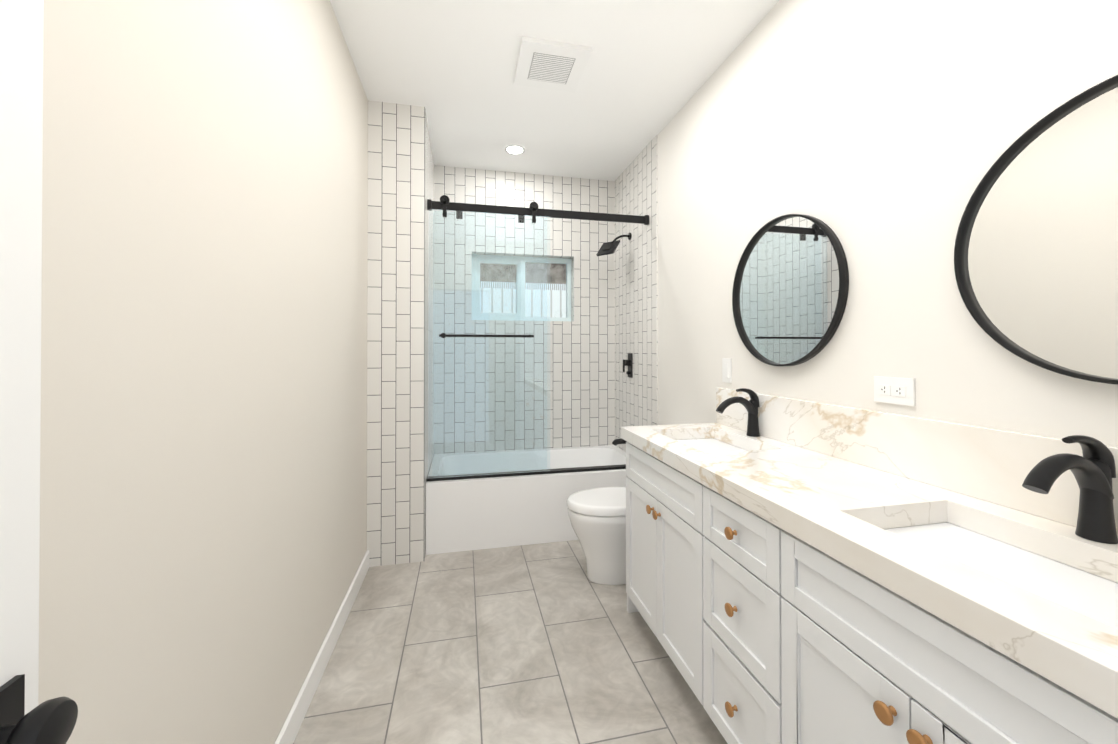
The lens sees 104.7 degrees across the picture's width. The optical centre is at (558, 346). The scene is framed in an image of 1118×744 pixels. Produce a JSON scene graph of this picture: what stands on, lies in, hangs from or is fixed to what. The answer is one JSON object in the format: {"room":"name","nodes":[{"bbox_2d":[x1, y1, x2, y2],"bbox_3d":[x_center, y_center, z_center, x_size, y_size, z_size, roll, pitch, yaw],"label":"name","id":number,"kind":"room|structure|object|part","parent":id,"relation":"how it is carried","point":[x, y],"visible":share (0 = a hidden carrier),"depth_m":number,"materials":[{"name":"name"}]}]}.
{"room":"bathroom","nodes":[
{"label":"bathroom","id":0,"kind":"room"},
{"bbox_2d":[38,0,367,743],"bbox_3d":[-0.935,-0.084,1.466,0.100,2.720,4.000,0,0,-13],"label":"wall","id":1,"kind":"structure","parent":0,"point":[203,487],"depth_m":0.91,"materials":[{"name":"white paint"}]},
{"bbox_2d":[275,550,369,743],"bbox_3d":[-0.798,1.223,1.109,0.014,0.100,2.856,0,0,-12],"label":"baseboard","id":2,"kind":"structure","parent":1,"relation":"attached to","point":[288,733],"depth_m":1.61,"materials":[{"name":"white wood"}]},
{"bbox_2d":[367,100,433,566],"bbox_3d":[-1.051,-0.075,2.956,0.320,2.720,0.840,0,0,-13],"label":"wall tile","id":3,"kind":"structure","parent":1,"relation":"attached to","point":[400,391],"depth_m":2.55,"materials":[{"name":"white tile"}]},
{"bbox_2d":[293,540,727,743],"bbox_3d":[0.007,1.327,1.666,1.830,0.100,4.000,0,0,-13],"label":"floor","id":4,"kind":"structure","parent":0,"point":[547,643],"depth_m":1.73,"materials":[{"name":"tile"}]},
{"bbox_2d":[426,445,626,554],"bbox_3d":[-0.170,1.067,3.184,1.498,0.440,0.758,0,0,-13],"label":"bathtub","id":5,"kind":"object","parent":4,"relation":"on","point":[480,513],"visible":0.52,"depth_m":2.79,"materials":[{"name":"white ceramic"}]},
{"bbox_2d":[427,195,648,480],"bbox_3d":[-0.094,-0.055,2.849,1.496,1.797,0.113,0,0,-13],"label":"shower door","id":6,"kind":"structure","parent":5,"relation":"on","point":[444,204],"depth_m":2.80,"materials":[{"name":"black"}]},
{"bbox_3d":[-0.442,-0.018,2.799,0.778,1.685,0.040,0,0,-12],"label":"glass","id":7,"kind":"part","parent":6,"relation":"part of","materials":[{"name":"clear glass"}]},
{"bbox_2d":[567,487,625,584],"bbox_3d":[0.400,0.903,2.427,0.727,0.758,0.430,0,0,-13],"label":"toilet","id":8,"kind":"object","parent":4,"relation":"on","point":[597,517],"visible":0.31,"depth_m":2.29,"materials":[{"name":"white ceramic"}]},
{"bbox_2d":[621,435,1117,743],"bbox_3d":[0.738,0.858,1.310,0.556,0.833,1.701,0,0,-13],"label":"bathroom vanity","id":9,"kind":"object","parent":4,"relation":"on","point":[798,571],"depth_m":0.98,"materials":[{"name":"white wood"}]},
{"bbox_2d":[621,423,1117,710],"bbox_3d":[0.746,0.413,1.315,0.536,0.056,1.707,0,0,-13],"label":"countertop","id":10,"kind":"structure","parent":9,"relation":"on","point":[838,504],"depth_m":0.92,"materials":[{"name":"white stone"}]},
{"bbox_2d":[669,435,752,450],"bbox_3d":[0.638,0.514,1.826,0.380,0.165,0.530,0,0,-13],"label":"sink","id":11,"kind":"object","parent":10,"relation":"in","point":[702,442],"depth_m":1.96,"materials":[{"name":"white ceramic"}]},
{"bbox_2d":[716,388,759,436],"bbox_3d":[0.771,0.284,1.857,0.202,0.206,0.054,0,0,-13],"label":"faucet","id":12,"kind":"object","parent":10,"relation":"on","point":[751,405],"visible":1,"depth_m":1.85,"materials":[{"name":"black metal"}]},
{"bbox_2d":[877,515,1117,626],"bbox_3d":[0.863,0.508,0.810,0.380,0.165,0.530,0,0,-13],"label":"sink","id":13,"kind":"object","parent":10,"relation":"in","point":[1085,587],"depth_m":0.87,"materials":[{"name":"white ceramic"}]},
{"bbox_2d":[1022,435,1117,543],"bbox_3d":[0.996,0.278,0.842,0.202,0.206,0.054,0,0,-13],"label":"faucet","id":14,"kind":"object","parent":10,"relation":"on","point":[1093,469],"visible":1,"depth_m":0.84,"materials":[{"name":"black metal"}]},
{"bbox_2d":[330,0,778,180],"bbox_3d":[0.007,-1.493,1.684,2.030,0.100,4.000,0,0,-13],"label":"ceiling","id":15,"kind":"structure","parent":0,"point":[651,67],"depth_m":2.23,"materials":[{"name":"white paint"}]},
{"bbox_2d":[505,144,524,153],"bbox_3d":[-0.321,-1.430,3.137,0.150,0.006,0.150,0,0,-13],"label":"recessed light","id":16,"kind":"object","parent":15,"relation":"in","point":[514,149],"visible":1,"depth_m":3.13,"materials":[{"name":"white plastic"}]},
{"bbox_2d":[514,36,591,92],"bbox_3d":[-0.043,-1.427,2.205,0.340,0.024,0.340,0,0,-13],"label":"fan","id":17,"kind":"object","parent":15,"relation":"attached to","point":[551,65],"visible":1,"depth_m":2.17,"materials":[{"name":"white plastic"}]},
{"bbox_2d":[615,135,657,451],"bbox_3d":[0.613,-0.072,3.381,0.108,2.720,0.930,0,0,-13],"label":"tiled wall","id":18,"kind":"structure","parent":0,"point":[636,291],"depth_m":3.24,"materials":[{"name":"white tile"}]},
{"bbox_2d":[434,165,614,453],"bbox_3d":[-0.420,-0.071,3.598,1.830,2.720,0.140,0,0,-13],"label":"wall tile","id":19,"kind":"structure","parent":18,"relation":"attached to","point":[580,350],"depth_m":3.57,"materials":[{"name":"white tile"}]},
{"bbox_2d":[472,254,571,320],"bbox_3d":[-0.311,-0.485,3.664,0.854,0.548,0.054,0,0,-13],"label":"window","id":20,"kind":"structure","parent":19,"relation":"in","point":[505,260],"depth_m":3.64,"materials":[{"name":"white plastic"}]},
{"bbox_2d":[596,233,631,255],"bbox_3d":[0.427,-0.794,3.340,0.273,0.193,0.185,0,0,-13],"label":"shower head","id":21,"kind":"object","parent":18,"relation":"attached to","point":[606,248],"visible":1,"depth_m":3.32},
{"bbox_2d":[612,438,626,445],"bbox_3d":[0.484,0.739,3.353,0.151,0.063,0.060,0,0,-13],"label":"tub spout","id":22,"kind":"object","parent":18,"relation":"attached to","point":[615,442],"visible":0.54,"depth_m":3.33,"materials":[{"name":"black metal"}]},
{"bbox_2d":[623,353,631,377],"bbox_3d":[0.528,0.148,3.366,0.062,0.190,0.090,0,0,-13],"label":"shower valve","id":23,"kind":"object","parent":18,"relation":"attached to","point":[628,362],"visible":1,"depth_m":3.35,"materials":[{"name":"black metal"}]},
{"bbox_2d":[657,0,1117,446],"bbox_3d":[1.049,-0.085,1.430,0.100,2.720,3.070,0,0,-13],"label":"wall","id":24,"kind":"structure","parent":0,"point":[879,138],"depth_m":1.37,"materials":[{"name":"white paint"}]},
{"bbox_2d":[722,358,731,382],"bbox_3d":[0.833,0.120,2.144,0.010,0.120,0.072,0,0,-13],"label":"light switch","id":25,"kind":"object","parent":24,"relation":"attached to","point":[726,370],"visible":1,"depth_m":2.13,"materials":[{"name":"white plastic"}]},
{"bbox_2d":[732,214,848,365],"bbox_3d":[0.907,-0.223,1.763,0.032,0.608,0.608,0,0,-13],"label":"mirror","id":26,"kind":"object","parent":24,"relation":"attached to","point":[790,290],"visible":1,"depth_m":1.71,"materials":[{"name":"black mirror"}]},
{"bbox_2d":[874,376,914,405],"bbox_3d":[1.018,0.135,1.314,0.010,0.080,0.124,0,0,-13],"label":"electrical outlet","id":27,"kind":"object","parent":24,"relation":"attached to","point":[895,390],"visible":1,"depth_m":1.30,"materials":[{"name":"white plastic"}]},
{"bbox_2d":[717,387,1117,536],"bbox_3d":[0.998,0.295,1.372,0.020,0.180,1.707,0,0,-13],"label":"backsplash","id":28,"kind":"structure","parent":24,"relation":"attached to","point":[992,464],"depth_m":1.19,"materials":[{"name":"white stone"}]},
{"bbox_2d":[954,75,1117,384],"bbox_3d":[1.113,-0.229,0.833,0.032,0.608,0.608,0,0,-13],"label":"mirror","id":29,"kind":"object","parent":24,"relation":"attached to","point":[1036,258],"visible":0.96,"depth_m":0.95,"materials":[{"name":"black mirror"}]},
{"label":"outside","id":30,"kind":"structure","parent":0,"visible":0},
{"bbox_2d":[480,262,565,317],"bbox_3d":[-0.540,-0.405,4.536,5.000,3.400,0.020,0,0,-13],"label":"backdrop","id":31,"kind":"structure","parent":30,"point":[555,283],"depth_m":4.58,"materials":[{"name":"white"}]},
{"bbox_3d":[0.410,-0.095,-0.146,1.830,2.720,0.130,0,0,-12],"label":"wall","id":32,"kind":"structure","parent":0,"visible":0},
{"bbox_2d":[0,0,43,714],"bbox_3d":[-0.559,0.246,0.123,0.038,2.018,0.810,0,0,-13],"label":"door","id":33,"kind":"structure","parent":32,"relation":"in","point":[21,87],"depth_m":0.50,"materials":[{"name":"white wood"}]},
{"bbox_2d":[0,674,77,743],"bbox_3d":[-0.595,0.417,0.473,0.104,0.082,0.112,0,0,-13],"label":"door handle","id":34,"kind":"object","parent":33,"relation":"attached to","point":[51,721],"depth_m":0.47,"materials":[{"name":"black metal"}]}
]}

